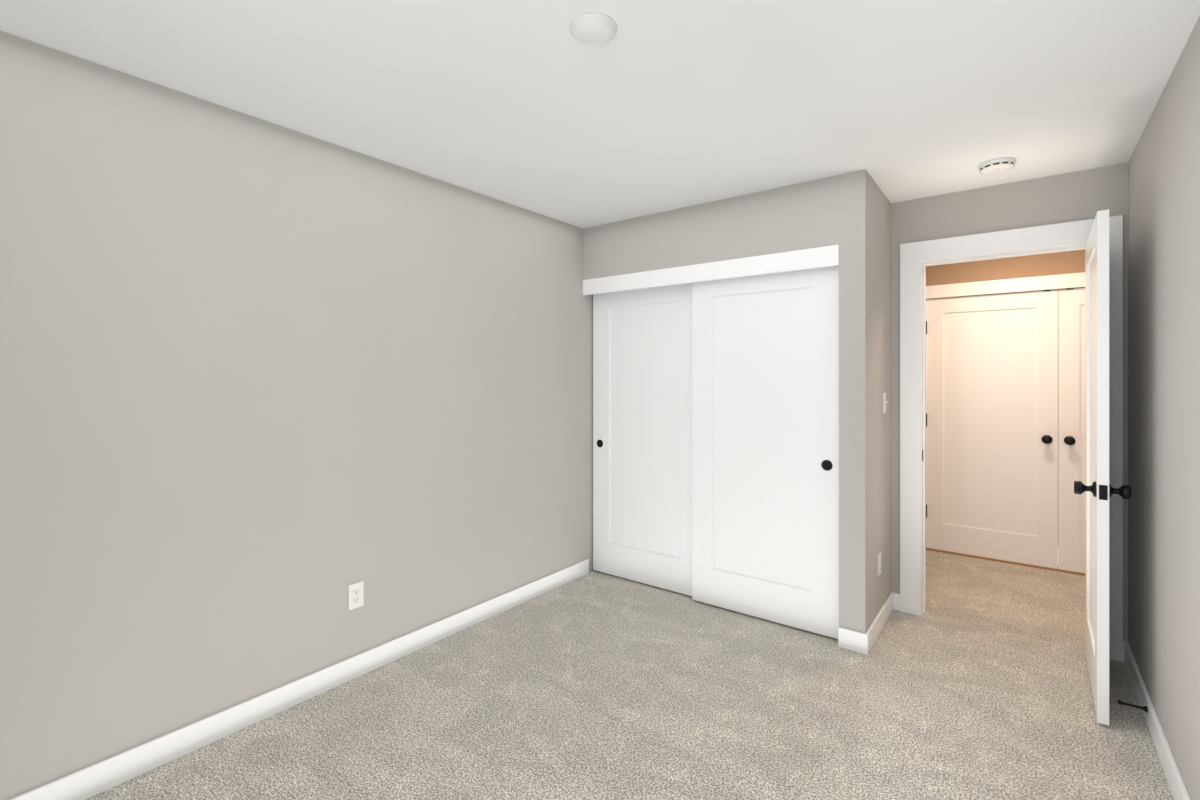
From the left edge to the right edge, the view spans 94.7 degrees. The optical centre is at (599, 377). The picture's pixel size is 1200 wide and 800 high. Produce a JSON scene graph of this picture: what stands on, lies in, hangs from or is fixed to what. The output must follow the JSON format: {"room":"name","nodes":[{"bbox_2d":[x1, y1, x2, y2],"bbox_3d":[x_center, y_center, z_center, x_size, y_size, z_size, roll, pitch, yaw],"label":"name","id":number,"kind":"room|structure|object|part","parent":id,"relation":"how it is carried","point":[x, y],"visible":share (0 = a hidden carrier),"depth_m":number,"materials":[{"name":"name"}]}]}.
{"room":"empty bedroom","nodes":[
{"label":"empty bedroom","id":0,"kind":"room"},
{"bbox_2d":[0,31,592,799],"bbox_3d":[-1.057,0.166,2.734,0.120,2.420,4.300,0,0,37],"label":"wall","id":1,"kind":"structure","parent":0,"point":[254,371],"depth_m":2.14,"materials":[{"name":"beige paint"}]},
{"bbox_2d":[348,581,363,609],"bbox_3d":[-1.121,1.001,2.544,0.008,0.114,0.070,0,0,37],"label":"outlet","id":2,"kind":"object","parent":1,"relation":"attached to","point":[356,590],"visible":1,"depth_m":2.54,"materials":[{"name":"white plastic"}]},
{"bbox_2d":[9,559,1190,799],"bbox_3d":[0.730,1.326,2.337,5.600,0.100,5.600,0,0,37],"label":"baseboard","id":3,"kind":"structure","parent":1,"relation":"attached to","point":[88,782],"depth_m":2.25,"materials":[{"name":"white paint"}]},
{"bbox_2d":[0,0,1199,228],"bbox_3d":[0.730,-1.094,2.337,5.840,0.100,5.840,0,0,37],"label":"ceiling","id":4,"kind":"structure","parent":0,"point":[689,102],"depth_m":1.92,"materials":[{"name":"white paint"}]},
{"bbox_2d":[570,13,616,45],"bbox_3d":[-0.020,-1.030,1.652,0.142,0.028,0.142,0,0,37],"label":"ceiling light","id":5,"kind":"object","parent":4,"relation":"attached to","point":[593,29],"depth_m":1.62,"materials":[{"name":"white glass"}]},
{"bbox_2d":[978,157,1015,174],"bbox_3d":[1.928,-1.022,2.686,0.150,0.043,0.150,0,0,37],"label":"smoke detector","id":6,"kind":"object","parent":4,"relation":"attached to","point":[1003,164],"visible":1,"depth_m":2.65,"materials":[{"name":"white plastic"}]},
{"bbox_2d":[86,550,1173,799],"bbox_3d":[0.730,1.426,2.337,5.840,0.100,5.840,0,0,37],"label":"floor","id":7,"kind":"structure","parent":0,"point":[598,685],"depth_m":2.28,"materials":[{"name":"beige carpet"}]},
{"bbox_2d":[926,548,1084,575],"bbox_3d":[3.294,1.370,3.979,1.640,0.012,0.116,0,0,37],"label":"threshold","id":8,"kind":"object","parent":7,"relation":"on","point":[942,551],"depth_m":4.11,"materials":[{"name":"wood"}]},
{"bbox_2d":[583,175,838,279],"bbox_3d":[0.592,-0.864,3.400,1.690,0.360,0.120,0,0,37],"label":"wall","id":9,"kind":"structure","parent":0,"point":[804,215],"depth_m":3.24,"materials":[{"name":"beige paint"}]},
{"bbox_2d":[593,283,691,595],"bbox_3d":[0.298,0.366,3.687,0.850,1.995,0.040,0,0,37],"label":"closet door","id":10,"kind":"structure","parent":9,"relation":"in","point":[642,338],"depth_m":3.68,"materials":[{"name":"white paint"}]},
{"bbox_2d":[583,245,838,294],"bbox_3d":[0.559,-0.632,3.358,1.690,0.105,0.026,0,0,37],"label":"fascia","id":11,"kind":"object","parent":9,"relation":"attached to","point":[827,256],"depth_m":3.23,"materials":[{"name":"white wood"}]},
{"bbox_2d":[839,169,890,633],"bbox_3d":[1.482,0.166,3.071,0.125,2.420,0.680,0,0,37],"label":"wall","id":12,"kind":"structure","parent":0,"point":[864,209],"depth_m":2.83,"materials":[{"name":"beige paint"}]},
{"bbox_2d":[692,266,838,638],"bbox_3d":[0.917,0.366,3.157,0.854,1.995,0.040,0,0,37],"label":"closet door","id":13,"kind":"structure","parent":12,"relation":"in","point":[765,348],"depth_m":3.12,"materials":[{"name":"white paint"}]},
{"bbox_2d":[878,552,880,575],"bbox_3d":[1.529,1.016,3.023,0.008,0.114,0.070,0,0,37],"label":"outlet","id":14,"kind":"object","parent":12,"relation":"attached to","point":[879,554],"visible":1,"depth_m":3.01,"materials":[{"name":"white plastic"}]},
{"bbox_2d":[883,393,887,412],"bbox_3d":[1.619,0.141,3.130,0.021,0.114,0.070,0,0,37],"label":"switch","id":15,"kind":"object","parent":12,"relation":"attached to","point":[884,394],"visible":1,"depth_m":3.12,"materials":[{"name":"white plastic"}]},
{"bbox_2d":[926,249,1084,285],"bbox_3d":[2.695,0.166,4.907,5.600,2.420,0.870,0,0,37],"label":"wall","id":16,"kind":"structure","parent":0,"point":[1067,262],"depth_m":4.10,"materials":[{"name":"beige paint"}]},
{"bbox_2d":[926,290,1057,568],"bbox_3d":[2.925,0.365,4.178,0.826,1.994,0.103,0,0,37],"label":"hall door","id":17,"kind":"structure","parent":16,"relation":"in","point":[992,360],"depth_m":4.18,"materials":[{"name":"white paint"}]},
{"bbox_2d":[926,272,1084,299],"bbox_3d":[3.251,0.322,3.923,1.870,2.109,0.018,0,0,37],"label":"trim","id":18,"kind":"structure","parent":16,"relation":"attached to","point":[1072,280],"depth_m":4.09,"materials":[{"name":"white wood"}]},
{"bbox_3d":[3.251,0.322,3.923,1.870,2.109,0.018,0,0,37],"label":"casing","id":19,"kind":"part","parent":18,"relation":"part of","materials":[{"name":"white paint"}]},
{"bbox_2d":[1058,288,1084,572],"bbox_3d":[3.583,0.365,3.675,0.826,1.994,0.103,0,0,37],"label":"hall door","id":20,"kind":"structure","parent":16,"relation":"in","point":[1071,302],"depth_m":3.89,"materials":[{"name":"white paint"}]},
{"bbox_2d":[891,162,1127,641],"bbox_3d":[1.604,0.166,3.481,5.600,2.420,0.120,0,0,37],"label":"wall","id":21,"kind":"structure","parent":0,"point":[1077,195],"depth_m":3.00,"materials":[{"name":"beige paint"}]},
{"bbox_2d":[900,215,1122,661],"bbox_3d":[2.196,0.293,3.029,0.960,2.165,0.156,0,0,37],"label":"door frame","id":22,"kind":"structure","parent":21,"relation":"attached to","point":[913,254],"depth_m":3.13,"materials":[{"name":"white paint"}]},
{"bbox_2d":[1074,210,1130,725],"bbox_3d":[2.204,0.351,2.467,0.171,2.025,0.742,0,0,37],"label":"entry door","id":23,"kind":"structure","parent":22,"relation":"attached to","point":[1097,488],"depth_m":2.19,"materials":[{"name":"white paint"}]},
{"bbox_2d":[1128,16,1199,799],"bbox_3d":[1.299,0.166,0.933,0.120,2.420,4.300,0,0,37],"label":"wall","id":24,"kind":"structure","parent":0,"point":[1164,164],"depth_m":1.94,"materials":[{"name":"beige paint"}]},
{"bbox_2d":[1117,700,1147,712],"bbox_3d":[2.129,1.310,2.212,0.088,0.025,0.025,0,0,37],"label":"door stop","id":25,"kind":"object","parent":24,"relation":"attached to","point":[1145,708],"visible":1,"depth_m":2.21,"materials":[{"name":"black metal"}]}
]}

